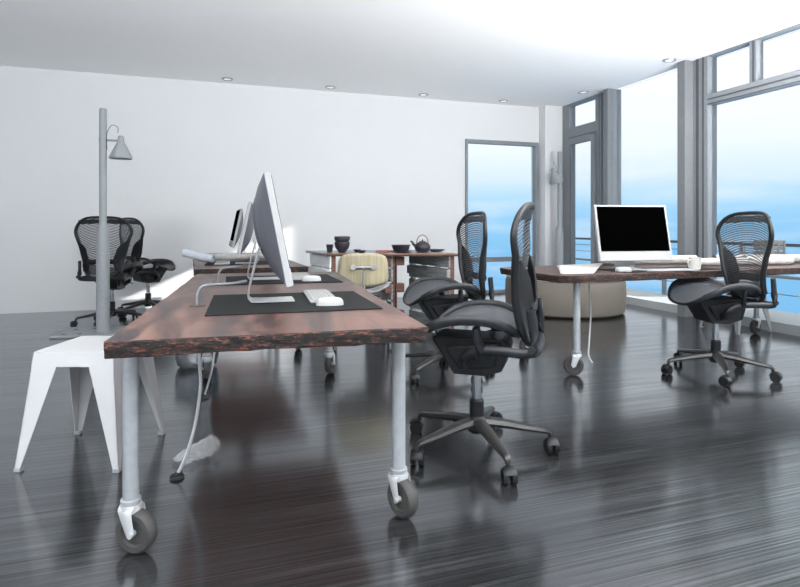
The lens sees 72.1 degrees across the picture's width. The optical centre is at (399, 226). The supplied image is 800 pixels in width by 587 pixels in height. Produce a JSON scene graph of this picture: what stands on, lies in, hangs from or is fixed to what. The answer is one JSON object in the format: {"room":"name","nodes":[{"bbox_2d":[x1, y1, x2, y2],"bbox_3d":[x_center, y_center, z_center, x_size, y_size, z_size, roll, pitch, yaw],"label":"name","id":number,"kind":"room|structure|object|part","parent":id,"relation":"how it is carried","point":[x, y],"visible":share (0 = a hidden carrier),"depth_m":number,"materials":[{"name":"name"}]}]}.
{"room":"open-plan office","nodes":[
{"label":"open-plan office","id":0,"kind":"room"},
{"bbox_2d":[0,66,538,313],"bbox_3d":[-2.993,-0.450,7.354,11.880,3.000,0.200,0,0,-18],"label":"wall","id":1,"kind":"structure","parent":0,"point":[380,172],"depth_m":7.37,"materials":[{"name":"white paint"}]},
{"bbox_2d":[465,139,538,293],"bbox_3d":[1.623,-0.160,8.779,1.300,2.420,0.100,0,0,-18],"label":"window","id":2,"kind":"structure","parent":1,"relation":"in","point":[535,146],"depth_m":8.92,"materials":[{"name":"grey metal"}]},
{"bbox_3d":[1.620,0.515,8.788,1.220,0.075,0.050,0,0,-18],"label":"rail","id":3,"kind":"part","parent":2,"relation":"part of","materials":[{"name":"metal"}]},
{"bbox_2d":[539,105,561,265],"bbox_3d":[2.456,-0.450,8.935,0.340,3.000,0.180,0,0,-18],"label":"trim","id":4,"kind":"structure","parent":1,"relation":"attached to","point":[550,117],"depth_m":8.84,"materials":[{"name":"white paint"}]},
{"bbox_2d":[562,94,598,264],"bbox_3d":[2.804,-0.450,8.481,0.160,3.000,0.900,0,0,-18],"label":"door","id":5,"kind":"structure","parent":4,"relation":"attached to","point":[572,135],"depth_m":8.65,"materials":[{"name":"grey metal"}]},
{"bbox_2d":[0,293,799,586],"bbox_3d":[-1.173,1.100,1.626,11.780,0.100,12.120,0,0,-18],"label":"floor","id":6,"kind":"structure","parent":0,"point":[683,478],"depth_m":2.39,"materials":[{"name":"laminate"}]},
{"bbox_2d":[14,336,164,472],"bbox_3d":[-1.424,0.797,2.577,0.454,0.505,0.454,0,0,1],"label":"metal stool","id":7,"kind":"object","parent":6,"relation":"on","point":[83,355],"visible":0.86,"depth_m":2.40,"materials":[{"name":"white metal"}]},
{"bbox_3d":[-1.574,0.822,2.432,0.155,0.433,0.155,0,0,1],"label":"leg","id":8,"kind":"part","parent":7,"relation":"part of","materials":[{"name":"white metal"}]},
{"bbox_3d":[-1.424,0.549,2.577,0.350,0.008,0.350,0,0,1],"label":"seat","id":9,"kind":"part","parent":7,"relation":"part of","materials":[{"name":"white metal"}]},
{"bbox_3d":[-1.569,0.822,2.727,0.155,0.433,0.155,0,0,1],"label":"leg","id":10,"kind":"part","parent":7,"relation":"part of","materials":[{"name":"white metal"}]},
{"bbox_3d":[-1.279,0.822,2.427,0.155,0.433,0.155,0,0,1],"label":"leg","id":11,"kind":"part","parent":7,"relation":"part of","materials":[{"name":"white metal"}]},
{"bbox_3d":[-1.274,0.822,2.722,0.155,0.433,0.155,0,0,1],"label":"leg","id":12,"kind":"part","parent":7,"relation":"part of","materials":[{"name":"white metal"}]},
{"bbox_2d":[49,108,132,338],"bbox_3d":[-2.951,-0.062,5.484,0.800,2.225,0.500,0,0,-10],"label":"floor lamp","id":13,"kind":"object","parent":6,"relation":"on","point":[120,151],"visible":0.79,"depth_m":5.42,"materials":[{"name":"grey metal"}]},
{"bbox_3d":[-2.951,1.040,5.484,0.800,0.020,0.500,0,0,-10],"label":"plate","id":14,"kind":"part","parent":13,"relation":"part of","materials":[{"name":"grey metal"}]},
{"bbox_3d":[-2.890,-0.863,5.465,0.187,0.025,0.074,0,0,-10],"label":"arm","id":15,"kind":"part","parent":13,"relation":"part of","materials":[{"name":"grey metal"}]},
{"bbox_3d":[-2.783,-0.796,5.484,0.212,0.232,0.212,0,0,-10],"label":"lamp shade","id":16,"kind":"part","parent":13,"relation":"part of","materials":[{"name":"grey metal"}]},
{"bbox_2d":[70,216,142,326],"bbox_3d":[-3.095,0.469,5.955,0.737,1.163,0.745,0,0,-6],"label":"office chair","id":17,"kind":"object","parent":6,"relation":"on","point":[119,274],"visible":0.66,"depth_m":5.73,"materials":[{"name":"grey"}]},
{"bbox_3d":[-3.268,0.936,5.839,0.322,0.091,0.068,0,0,-38],"label":"leg","id":18,"kind":"part","parent":17,"relation":"part of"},
{"bbox_3d":[-3.095,0.212,5.729,0.591,0.652,0.090,0,0,-6],"label":"frame","id":19,"kind":"part","parent":17,"relation":"part of","materials":[{"name":"plastic"}]},
{"bbox_3d":[-3.122,0.464,5.975,0.563,0.176,0.530,0,0,-6],"label":"seat frame","id":20,"kind":"part","parent":17,"relation":"part of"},
{"bbox_3d":[-3.122,0.470,5.975,0.537,0.145,0.510,0,0,-6],"label":"seat","id":21,"kind":"part","parent":17,"relation":"part of","materials":[{"name":"grey"}]},
{"bbox_3d":[-3.068,0.936,6.137,0.068,0.091,0.322,0,0,16],"label":"leg","id":22,"kind":"part","parent":17,"relation":"part of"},
{"bbox_3d":[-2.931,0.936,5.962,0.322,0.091,0.068,0,0,-2],"label":"leg","id":23,"kind":"part","parent":17,"relation":"part of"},
{"bbox_2d":[117,217,175,317],"bbox_3d":[-3.053,0.469,6.690,0.737,1.163,0.745,0,0,38],"label":"office chair","id":24,"kind":"object","parent":6,"relation":"on","point":[155,274],"visible":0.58,"depth_m":6.56,"materials":[{"name":"grey"}]},
{"bbox_3d":[-3.211,0.212,6.528,0.591,0.652,0.090,0,0,38],"label":"frame","id":25,"kind":"part","parent":24,"relation":"part of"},
{"bbox_3d":[-3.259,0.936,6.727,0.322,0.091,0.068,0,0,6],"label":"leg","id":26,"kind":"part","parent":24,"relation":"part of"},
{"bbox_3d":[-3.148,0.936,6.535,0.068,0.091,0.322,0,0,24],"label":"leg","id":27,"kind":"part","parent":24,"relation":"part of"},
{"bbox_3d":[-3.059,0.470,6.724,0.537,0.145,0.510,0,0,38],"label":"seat","id":28,"kind":"part","parent":24,"relation":"part of","materials":[{"name":"grey"}]},
{"bbox_3d":[-3.059,0.464,6.724,0.563,0.176,0.530,0,0,38],"label":"seat frame","id":29,"kind":"part","parent":24,"relation":"part of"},
{"bbox_3d":[-2.930,0.936,6.582,0.322,0.091,0.068,0,0,42],"label":"leg","id":30,"kind":"part","parent":24,"relation":"part of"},
{"bbox_2d":[169,472,184,480],"bbox_3d":[-0.933,1.038,2.301,0.060,0.025,0.060,0,0,-18],"label":"socket","id":31,"kind":"object","parent":6,"relation":"on","point":[175,476],"visible":0.98,"depth_m":2.29,"materials":[{"name":"plastic"}]},
{"bbox_2d":[175,352,218,369],"bbox_3d":[-1.533,0.925,4.160,0.324,0.250,0.324,0,0,-18],"label":"waste bin","id":32,"kind":"object","parent":6,"relation":"on","point":[185,361],"visible":0.3,"depth_m":4.02,"materials":[{"name":"metal"}]},
{"bbox_2d":[201,394,208,398],"bbox_3d":[-1.204,1.038,3.377,0.060,0.025,0.060,0,0,-18],"label":"socket","id":33,"kind":"object","parent":6,"relation":"on","point":[203,396],"visible":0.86,"depth_m":3.36,"materials":[{"name":"plastic"}]},
{"bbox_2d":[193,259,308,349],"bbox_3d":[-1.446,0.690,5.135,0.912,0.720,1.507,0,0,-21],"label":"desk","id":34,"kind":"object","parent":6,"relation":"on","point":[199,268],"visible":0.12,"depth_m":4.48,"materials":[{"name":"brown wood"}]},
{"bbox_2d":[199,253,265,260],"bbox_3d":[-1.571,0.294,5.484,0.821,0.066,0.067,0,0,-15],"label":"roll","id":35,"kind":"object","parent":34,"relation":"on","point":[221,256],"visible":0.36,"depth_m":5.44,"materials":[{"name":"paper"}]},
{"bbox_2d":[204,261,267,265],"bbox_3d":[-1.463,0.328,5.008,0.590,0.004,0.510,0,0,-18],"label":"desk mat","id":36,"kind":"object","parent":34,"relation":"on","point":[231,262],"visible":0.4,"depth_m":4.91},
{"bbox_2d":[182,249,214,262],"bbox_3d":[-1.802,0.258,4.919,0.295,0.124,0.071,0,0,9],"label":"roll","id":37,"kind":"object","parent":36,"relation":"on","point":[201,256],"visible":1,"depth_m":4.89,"materials":[{"name":"paper"}]},
{"bbox_2d":[214,260,229,264],"bbox_3d":[-1.597,0.318,4.949,0.125,0.012,0.430,0,0,-16],"label":"keyboard","id":38,"kind":"object","parent":36,"relation":"on","point":[223,262],"visible":1,"depth_m":4.83,"materials":[{"name":"plastic"}]},
{"bbox_2d":[235,201,258,263],"bbox_3d":[-1.367,0.055,4.919,0.198,0.541,0.650,0,0,-14],"label":"desktop monitor","id":39,"kind":"object","parent":36,"relation":"on","point":[247,230],"visible":0.77,"depth_m":4.63,"materials":[{"name":"white metal"}]},
{"bbox_3d":[-1.381,0.009,4.916,0.119,0.449,0.650,0,0,-14],"label":"casing","id":40,"kind":"part","parent":39,"relation":"part of","materials":[{"name":"white metal"}]},
{"bbox_2d":[104,271,428,553],"bbox_3d":[-0.669,0.689,2.838,1.003,0.723,2.361,0,0,-14],"label":"desk","id":41,"kind":"object","parent":6,"relation":"on","point":[175,325],"visible":0.96,"depth_m":1.80,"materials":[{"name":"brown wood"}]},
{"bbox_3d":[-0.872,0.639,1.782,0.049,0.522,0.049,0,0,-14],"label":"leg","id":42,"kind":"part","parent":41,"relation":"part of","materials":[{"name":"metal"}]},
{"bbox_2d":[177,353,201,472],"bbox_3d":[-0.881,0.706,2.298,0.109,0.650,0.024,0,0,3],"label":"lead","id":43,"kind":"object","parent":41,"relation":"hanging from","point":[198,354],"visible":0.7,"depth_m":2.29,"materials":[{"name":"plastic"}]},
{"bbox_2d":[204,352,214,394],"bbox_3d":[-1.148,0.707,3.321,0.161,0.649,0.031,0,0,41],"label":"lead","id":44,"kind":"object","parent":41,"relation":"hanging from","point":[214,352],"visible":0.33,"depth_m":3.29,"materials":[{"name":"plastic"}]},
{"bbox_2d":[195,280,246,304],"bbox_3d":[-0.758,0.279,2.343,0.215,0.098,0.032,0,0,-31],"label":"cable","id":45,"kind":"object","parent":41,"relation":"attached to","point":[241,281],"visible":1,"depth_m":2.32,"materials":[{"name":"plastic"}]},
{"bbox_2d":[217,264,246,281],"bbox_3d":[-1.009,0.279,3.330,0.193,0.098,0.047,0,0,-44],"label":"cable","id":46,"kind":"object","parent":41,"relation":"attached to","point":[244,265],"visible":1,"depth_m":3.30,"materials":[{"name":"plastic"}]},
{"bbox_2d":[226,274,342,284],"bbox_3d":[-0.743,0.328,3.447,0.670,0.004,0.585,0,0,-18],"label":"desk mat","id":47,"kind":"object","parent":41,"relation":"on","point":[325,278],"visible":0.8,"depth_m":3.35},
{"bbox_2d":[247,195,278,279],"bbox_3d":[-0.853,0.055,3.435,0.198,0.542,0.650,0,0,-16],"label":"desktop monitor","id":48,"kind":"object","parent":47,"relation":"on","point":[253,207],"visible":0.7,"depth_m":3.35,"materials":[{"name":"white metal"}]},
{"bbox_2d":[292,273,308,279],"bbox_3d":[-0.645,0.318,3.566,0.125,0.012,0.430,0,0,-14],"label":"keyboard","id":49,"kind":"object","parent":47,"relation":"on","point":[296,276],"visible":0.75,"depth_m":3.54,"materials":[{"name":"plastic"}]},
{"bbox_2d":[302,275,320,280],"bbox_3d":[-0.535,0.309,3.328,0.114,0.033,0.062,0,0,-8],"label":"computer mouse","id":50,"kind":"object","parent":47,"relation":"on","point":[308,277],"visible":1,"depth_m":3.31,"materials":[{"name":"plastic"}]},
{"bbox_2d":[205,291,382,315],"bbox_3d":[-0.481,0.328,2.419,0.698,0.004,0.658,0,0,-18],"label":"desk mat","id":51,"kind":"object","parent":41,"relation":"on","point":[235,304],"visible":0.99,"depth_m":2.28,"materials":[{"name":"leather"}]},
{"bbox_2d":[247,171,294,302],"bbox_3d":[-0.573,0.055,2.432,0.198,0.542,0.650,0,0,-16],"label":"desktop monitor","id":52,"kind":"object","parent":51,"relation":"on","point":[267,217],"visible":1,"depth_m":2.16,"materials":[{"name":"white metal"}]},
{"bbox_3d":[-0.559,0.009,2.436,0.111,0.450,0.650,0,0,-16],"label":"casing","id":53,"kind":"part","parent":52,"relation":"part of","materials":[{"name":"white metal"}]},
{"bbox_2d":[303,289,334,302],"bbox_3d":[-0.372,0.318,2.556,0.125,0.012,0.430,0,0,-14],"label":"keyboard","id":54,"kind":"object","parent":51,"relation":"on","point":[312,296],"visible":0.83,"depth_m":2.55,"materials":[{"name":"plastic"}]},
{"bbox_2d":[316,297,342,305],"bbox_3d":[-0.293,0.309,2.298,0.114,0.033,0.062,0,0,-8],"label":"computer mouse","id":55,"kind":"object","parent":51,"relation":"on","point":[324,301],"visible":1,"depth_m":2.27,"materials":[{"name":"plastic"}]},
{"bbox_3d":[-0.005,0.639,2.010,0.049,0.522,0.049,0,0,-14],"label":"leg","id":56,"kind":"part","parent":41,"relation":"part of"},
{"bbox_2d":[333,253,391,352],"bbox_3d":[-0.332,0.634,4.821,0.498,0.831,0.552,0,0,-6],"label":"chair","id":57,"kind":"object","parent":6,"relation":"on","point":[363,269],"visible":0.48,"depth_m":4.59,"materials":[{"name":"yellow wood"}]},
{"bbox_3d":[-0.308,0.358,4.601,0.434,0.277,0.099,0,0,-6],"label":"backrest","id":58,"kind":"part","parent":57,"relation":"part of","materials":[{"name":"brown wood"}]},
{"bbox_3d":[-0.337,0.543,4.876,0.488,0.101,0.442,0,0,-6],"label":"seat","id":59,"kind":"part","parent":57,"relation":"part of","materials":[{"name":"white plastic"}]},
{"bbox_2d":[306,250,457,331],"bbox_3d":[-0.219,0.650,5.530,1.462,0.800,0.835,0,0,-8],"label":"sideboard","id":60,"kind":"object","parent":6,"relation":"on","point":[319,259],"visible":0.46,"depth_m":5.38,"materials":[{"name":"red wood"}]},
{"bbox_2d":[326,244,332,251],"bbox_3d":[-0.700,0.211,5.473,0.072,0.075,0.072,0,0,-18],"label":"tea cup","id":61,"kind":"object","parent":60,"relation":"on","point":[329,247],"visible":0.86,"depth_m":5.45,"materials":[{"name":"ceramic"}]},
{"bbox_2d":[334,242,349,251],"bbox_3d":[-0.569,0.197,5.411,0.152,0.105,0.152,0,0,-18],"label":"stoneware bowl","id":62,"kind":"object","parent":60,"relation":"on","point":[340,246],"visible":0.93,"depth_m":5.36,"materials":[{"name":"ceramic"}]},
{"bbox_2d":[334,236,349,241],"bbox_3d":[-0.569,0.124,5.411,0.156,0.065,0.156,0,0,-18],"label":"stoneware bowl","id":63,"kind":"object","parent":62,"relation":"in","point":[336,238],"visible":0.89,"depth_m":5.35,"materials":[{"name":"ceramic"}]},
{"bbox_2d":[375,250,392,251],"bbox_3d":[-0.159,0.240,5.492,0.130,0.016,0.120,0,0,-35],"label":"paper napkin","id":64,"kind":"object","parent":60,"relation":"on","point":[375,250],"visible":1,"depth_m":5.45,"materials":[{"name":"paper"}]},
{"bbox_2d":[392,250,410,252],"bbox_3d":[0.019,0.241,5.414,0.210,0.016,0.210,0,0,-18],"label":"serving plate","id":65,"kind":"object","parent":60,"relation":"on","point":[392,250],"visible":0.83,"depth_m":5.34,"materials":[{"name":"ceramic"}]},
{"bbox_2d":[392,246,409,250],"bbox_3d":[0.009,0.213,5.411,0.176,0.045,0.176,0,0,-18],"label":"serving bowl","id":66,"kind":"object","parent":65,"relation":"on","point":[394,248],"visible":0.88,"depth_m":5.34,"materials":[{"name":"ceramic"}]},
{"bbox_2d":[391,244,410,246],"bbox_3d":[0.009,0.187,5.411,0.196,0.024,0.196,0,0,-18],"label":"serving plate","id":67,"kind":"object","parent":66,"relation":"on","point":[398,245],"visible":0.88,"depth_m":5.34,"materials":[{"name":"ceramic"}]},
{"bbox_2d":[410,235,429,251],"bbox_3d":[0.215,0.162,5.433,0.177,0.174,0.160,0,0,-37],"label":"tea kettle","id":68,"kind":"object","parent":60,"relation":"on","point":[421,246],"visible":0.98,"depth_m":5.39,"materials":[{"name":"metal"}]},
{"bbox_2d":[430,249,444,251],"bbox_3d":[0.371,0.237,5.592,0.170,0.024,0.170,0,0,-18],"label":"serving plate","id":69,"kind":"object","parent":60,"relation":"on","point":[432,250],"visible":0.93,"depth_m":5.53,"materials":[{"name":"ceramic"}]},
{"bbox_2d":[403,211,494,384],"bbox_3d":[0.338,0.469,3.956,0.712,1.163,0.752,0,0,-13],"label":"office chair","id":70,"kind":"object","parent":6,"relation":"on","point":[422,291],"visible":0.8,"depth_m":3.92,"materials":[{"name":"grey"}]},
{"bbox_3d":[0.140,0.936,4.017,0.322,0.091,0.068,0,0,21],"label":"leg","id":71,"kind":"part","parent":70,"relation":"part of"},
{"bbox_3d":[0.198,0.936,3.803,0.068,0.091,0.322,0,0,39],"label":"leg","id":72,"kind":"part","parent":70,"relation":"part of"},
{"bbox_3d":[0.297,0.470,3.945,0.510,0.145,0.537,0,0,-13],"label":"seat","id":73,"kind":"part","parent":70,"relation":"part of","materials":[{"name":"grey"}]},
{"bbox_3d":[0.297,0.464,3.945,0.530,0.176,0.563,0,0,-13],"label":"seat frame","id":74,"kind":"part","parent":70,"relation":"part of","materials":[{"name":"plastic"}]},
{"bbox_3d":[0.539,0.212,4.002,0.090,0.652,0.591,0,0,-13],"label":"frame","id":75,"kind":"part","parent":70,"relation":"part of","materials":[{"name":"plastic"}]},
{"bbox_2d":[409,202,559,484],"bbox_3d":[0.372,0.469,2.617,0.745,1.163,0.737,0,0,18],"label":"office chair","id":76,"kind":"object","parent":6,"relation":"on","point":[475,352],"visible":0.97,"depth_m":2.47,"materials":[{"name":"black plastic"}]},
{"bbox_3d":[0.217,0.936,2.716,0.322,0.091,0.068,0,0,40],"label":"leg","id":77,"kind":"part","parent":76,"relation":"part of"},
{"bbox_3d":[0.202,0.936,2.494,0.322,0.091,0.068,0,0,-32],"label":"leg","id":78,"kind":"part","parent":76,"relation":"part of","materials":[{"name":"metal"}]},
{"bbox_3d":[0.343,0.464,2.601,0.530,0.176,0.563,0,0,18],"label":"seat frame","id":79,"kind":"part","parent":76,"relation":"part of","materials":[{"name":"plastic"}]},
{"bbox_3d":[0.343,0.470,2.601,0.510,0.145,0.537,0,0,18],"label":"seat","id":80,"kind":"part","parent":76,"relation":"part of","materials":[{"name":"grey"}]},
{"bbox_3d":[0.432,0.936,2.770,0.068,0.091,0.322,0,0,22],"label":"leg","id":81,"kind":"part","parent":76,"relation":"part of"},
{"bbox_3d":[0.408,0.936,2.411,0.068,0.091,0.322,0,0,-14],"label":"leg","id":82,"kind":"part","parent":76,"relation":"part of","materials":[{"name":"metal"}]},
{"bbox_3d":[0.550,0.936,2.582,0.322,0.091,0.068,0,0,4],"label":"leg","id":83,"kind":"part","parent":76,"relation":"part of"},
{"bbox_3d":[0.579,0.212,2.525,0.090,0.652,0.591,0,0,18],"label":"frame","id":84,"kind":"part","parent":76,"relation":"part of","materials":[{"name":"plastic"}]},
{"bbox_2d":[550,151,563,264],"bbox_3d":[2.441,-0.072,8.536,0.225,2.205,0.216,0,0,1],"label":"floor lamp","id":85,"kind":"object","parent":6,"relation":"on","point":[556,176],"visible":0.92,"depth_m":8.54,"materials":[{"name":"grey metal"}]},
{"bbox_3d":[2.421,-0.784,8.528,0.212,0.260,0.209,0,0,-18],"label":"lamp shade","id":86,"kind":"part","parent":85,"relation":"part of","materials":[{"name":"grey ceramic"}]},
{"bbox_2d":[505,275,626,318],"bbox_3d":[2.068,0.819,6.936,1.460,0.442,1.460,0,0,-18],"label":"pouf","id":87,"kind":"object","parent":6,"relation":"on","point":[608,299],"visible":0.41,"depth_m":6.27,"materials":[{"name":"beige fabric"}]},
{"bbox_2d":[500,263,799,374],"bbox_3d":[2.344,0.690,4.611,3.030,0.720,0.910,0,0,-20],"label":"desk","id":88,"kind":"object","parent":6,"relation":"on","point":[573,364],"visible":0.7,"depth_m":3.94,"materials":[{"name":"brown wood"}]},
{"bbox_3d":[1.251,0.639,3.893,0.049,0.522,0.049,0,0,-20],"label":"leg","id":89,"kind":"part","parent":88,"relation":"part of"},
{"bbox_2d":[557,263,602,273],"bbox_3d":[1.318,0.308,4.152,0.332,0.040,0.735,0,0,27],"label":"paper sheet","id":90,"kind":"object","parent":88,"relation":"on","point":[572,268],"visible":1,"depth_m":4.09,"materials":[{"name":"paper"}]},
{"bbox_2d":[588,282,592,362],"bbox_3d":[1.471,0.713,4.265,0.039,0.667,0.080,0,0,9],"label":"lead","id":91,"kind":"object","parent":88,"relation":"hanging from","point":[588,282],"visible":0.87,"depth_m":4.29,"materials":[{"name":"plastic"}]},
{"bbox_2d":[600,255,696,264],"bbox_3d":[2.177,0.288,4.799,0.924,0.078,0.079,0,0,-13],"label":"roll","id":92,"kind":"object","parent":88,"relation":"on","point":[677,259],"visible":0.34,"depth_m":4.81,"materials":[{"name":"paper"}]},
{"bbox_2d":[597,266,720,272],"bbox_3d":[2.020,0.328,4.248,0.960,0.004,0.340,0,0,-18],"label":"desk mat","id":93,"kind":"object","parent":88,"relation":"on","point":[702,268],"visible":0.36,"depth_m":4.21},
{"bbox_2d":[615,267,631,271],"bbox_3d":[1.641,0.309,4.040,0.114,0.033,0.062,0,0,12],"label":"computer mouse","id":94,"kind":"object","parent":93,"relation":"on","point":[620,269],"visible":1,"depth_m":4.01,"materials":[{"name":"plastic"}]},
{"bbox_2d":[593,205,672,269],"bbox_3d":[1.779,0.078,4.226,0.605,0.495,0.198,0,0,-10],"label":"desktop monitor","id":95,"kind":"object","parent":93,"relation":"on","point":[625,234],"visible":0.88,"depth_m":4.20,"materials":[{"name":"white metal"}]},
{"bbox_2d":[637,268,699,271],"bbox_3d":[1.997,0.318,4.093,0.430,0.012,0.125,0,0,-10],"label":"keyboard","id":96,"kind":"object","parent":93,"relation":"on","point":[662,269],"visible":1,"depth_m":4.05,"materials":[{"name":"plastic"}]},
{"bbox_2d":[687,257,700,268],"bbox_3d":[2.273,0.282,4.257,0.104,0.094,0.086,0,0,16],"label":"coffee mug","id":97,"kind":"object","parent":93,"relation":"on","point":[693,262],"visible":0.86,"depth_m":4.22,"materials":[{"name":"white ceramic"}]},
{"bbox_2d":[701,257,793,265],"bbox_3d":[2.937,0.294,4.695,0.911,0.066,0.067,0,0,-9],"label":"roll","id":98,"kind":"object","parent":88,"relation":"on","point":[772,260],"visible":0.52,"depth_m":4.68,"materials":[{"name":"paper"}]},
{"bbox_2d":[712,254,799,262],"bbox_3d":[3.244,0.287,4.964,0.869,0.080,0.081,0,0,-6],"label":"roll","id":99,"kind":"object","parent":88,"relation":"on","point":[796,257],"visible":0.27,"depth_m":4.96,"materials":[{"name":"paper"}]},
{"bbox_3d":[3.504,0.639,5.407,0.049,0.522,0.049,0,0,-20],"label":"leg","id":100,"kind":"part","parent":88,"relation":"part of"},
{"bbox_2d":[754,240,785,253],"bbox_3d":[3.533,0.228,5.254,0.220,0.202,0.167,0,0,-22],"label":"crate","id":101,"kind":"object","parent":88,"relation":"on","point":[775,249],"visible":0.3,"depth_m":5.20,"materials":[{"name":"white wood"}]},
{"bbox_2d":[661,211,782,386],"bbox_3d":[2.232,0.469,3.957,0.736,1.163,0.727,0,0,-4],"label":"office chair","id":102,"kind":"object","parent":6,"relation":"on","point":[703,297],"visible":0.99,"depth_m":3.89,"materials":[{"name":"grey"}]},
{"bbox_3d":[2.071,0.936,3.937,0.322,0.091,0.068,0,0,0],"label":"leg","id":103,"kind":"part","parent":102,"relation":"part of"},
{"bbox_3d":[2.201,0.936,4.117,0.068,0.091,0.322,0,0,-18],"label":"leg","id":104,"kind":"part","parent":102,"relation":"part of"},
{"bbox_3d":[2.240,0.470,3.935,0.510,0.145,0.537,0,0,-4],"label":"seat","id":105,"kind":"part","parent":102,"relation":"part of","materials":[{"name":"grey"}]},
{"bbox_3d":[2.240,0.464,3.935,0.530,0.176,0.563,0,0,-4],"label":"seat frame","id":106,"kind":"part","parent":102,"relation":"part of","materials":[{"name":"plastic"}]},
{"bbox_3d":[2.202,0.936,3.757,0.068,0.091,0.322,0,0,18],"label":"leg","id":107,"kind":"part","parent":102,"relation":"part of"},
{"bbox_3d":[2.413,0.936,4.048,0.322,0.091,0.068,0,0,-36],"label":"leg","id":108,"kind":"part","parent":102,"relation":"part of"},
{"bbox_3d":[2.487,0.212,3.953,0.090,0.652,0.591,0,0,-4],"label":"frame","id":109,"kind":"part","parent":102,"relation":"part of","materials":[{"name":"plastic"}]},
{"bbox_3d":[2.413,0.936,3.826,0.322,0.091,0.068,0,0,36],"label":"leg","id":110,"kind":"part","parent":102,"relation":"part of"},
{"bbox_2d":[699,279,772,334],"bbox_3d":[3.420,0.797,5.615,0.454,0.505,0.454,0,0,-18],"label":"metal stool","id":111,"kind":"object","parent":6,"relation":"on","point":[737,325],"visible":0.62,"depth_m":5.47,"materials":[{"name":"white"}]},
{"bbox_3d":[3.420,0.549,5.615,0.350,0.008,0.350,0,0,-18],"label":"seat","id":112,"kind":"part","parent":111,"relation":"part of","materials":[{"name":"white metal"}]},
{"bbox_3d":[3.325,0.822,5.429,0.155,0.433,0.155,0,0,-18],"label":"leg","id":113,"kind":"part","parent":111,"relation":"part of","materials":[{"name":"white metal"}]},
{"bbox_3d":[3.606,0.822,5.521,0.155,0.433,0.155,0,0,-18],"label":"leg","id":114,"kind":"part","parent":111,"relation":"part of","materials":[{"name":"white metal"}]},
{"bbox_3d":[-2.005,0.690,6.639,0.912,0.720,0.855,0,0,-21],"label":"desk","id":115,"kind":"object","parent":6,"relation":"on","visible":0},
{"bbox_2d":[229,209,245,252],"bbox_3d":[-1.949,0.059,6.569,0.198,0.541,0.650,0,0,-20],"label":"desktop monitor","id":116,"kind":"object","parent":115,"relation":"on","point":[238,222],"visible":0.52,"depth_m":6.32,"materials":[{"name":"white metal"}]},
{"bbox_3d":[-1.962,0.013,6.565,0.119,0.449,0.650,0,0,-20],"label":"casing","id":117,"kind":"part","parent":116,"relation":"part of","materials":[{"name":"white metal"}]},
{"bbox_2d":[0,0,799,106],"bbox_3d":[-1.173,-2.050,1.626,11.880,0.200,12.120,0,0,-18],"label":"ceiling","id":118,"kind":"structure","parent":0,"point":[529,53],"depth_m":5.75,"materials":[{"name":"paint"}]},
{"bbox_2d":[222,77,232,80],"bbox_3d":[-2.269,-1.943,7.233,0.150,0.014,0.150,0,0,-18],"label":"recessed light","id":119,"kind":"object","parent":118,"relation":"in","point":[223,78],"visible":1,"depth_m":7.22,"materials":[{"name":"metal"}]},
{"bbox_2d":[325,86,335,88],"bbox_3d":[-0.967,-1.943,7.659,0.150,0.014,0.150,0,0,-18],"label":"recessed light","id":120,"kind":"object","parent":118,"relation":"in","point":[326,87],"visible":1,"depth_m":7.66,"materials":[{"name":"metal"}]},
{"bbox_2d":[662,58,675,62],"bbox_3d":[3.143,-1.943,6.414,0.150,0.014,0.150,0,0,-18],"label":"recessed light","id":121,"kind":"object","parent":118,"relation":"in","point":[668,60],"visible":1,"depth_m":6.42,"materials":[{"name":"metal"}]},
{"bbox_2d":[599,88,620,262],"bbox_3d":[2.982,-0.450,7.905,0.240,3.000,0.305,0,0,-18],"label":"trim","id":122,"kind":"structure","parent":0,"point":[610,99],"depth_m":7.77,"materials":[{"name":"grey metal"}]},
{"bbox_2d":[677,56,716,316],"bbox_3d":[3.460,-0.450,6.410,0.260,3.000,0.315,0,0,-18],"label":"column","id":123,"kind":"structure","parent":0,"point":[696,79],"depth_m":6.42,"materials":[{"name":"grey metal"}]},
{"bbox_2d":[617,70,676,312],"bbox_3d":[3.272,-0.440,7.177,0.120,2.980,1.270,0,0,-18],"label":"window","id":124,"kind":"structure","parent":123,"relation":"attached to","point":[632,300],"depth_m":7.10,"materials":[{"name":"grey metal"}]},
{"bbox_2d":[707,23,799,335],"bbox_3d":[3.844,-0.450,5.401,0.137,3.000,1.840,0,0,-18],"label":"window","id":125,"kind":"structure","parent":123,"relation":"attached to","point":[757,85],"depth_m":5.71,"materials":[{"name":"grey metal"}]},
{"bbox_3d":[3.852,1.000,5.404,0.120,0.100,1.840,0,0,-18],"label":"sill","id":126,"kind":"part","parent":125,"relation":"part of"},
{"label":"outside","id":127,"kind":"structure","parent":0,"visible":0},
{"bbox_2d":[626,288,799,323],"bbox_3d":[4.189,1.030,5.788,0.760,0.120,9.500,0,0,-18],"label":"deck","id":128,"kind":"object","parent":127,"point":[774,314],"visible":0.12,"depth_m":6.31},
{"bbox_2d":[575,237,799,296],"bbox_3d":[4.474,0.579,5.881,0.050,0.782,9.500,0,0,-18],"label":"balcony railing","id":129,"kind":"object","parent":128,"relation":"on","point":[664,281],"visible":0.11,"depth_m":6.73,"materials":[{"name":"metal"}]},
{"bbox_3d":[3.806,0.590,7.925,0.040,0.760,0.050,0,0,-18],"label":"rail post","id":130,"kind":"part","parent":129,"relation":"part of","materials":[{"name":"grey metal"}]},
{"bbox_3d":[4.474,0.570,5.881,0.040,0.035,9.500,0,0,-18],"label":"rail","id":131,"kind":"part","parent":129,"relation":"part of","materials":[{"name":"metal"}]},
{"bbox_3d":[4.474,0.205,5.881,0.050,0.035,9.500,0,0,-18],"label":"handrail","id":132,"kind":"part","parent":129,"relation":"part of","materials":[{"name":"metal"}]},
{"bbox_3d":[4.195,0.590,6.737,0.040,0.760,0.050,0,0,-18],"label":"rail post","id":133,"kind":"part","parent":129,"relation":"part of","materials":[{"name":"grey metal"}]}
]}

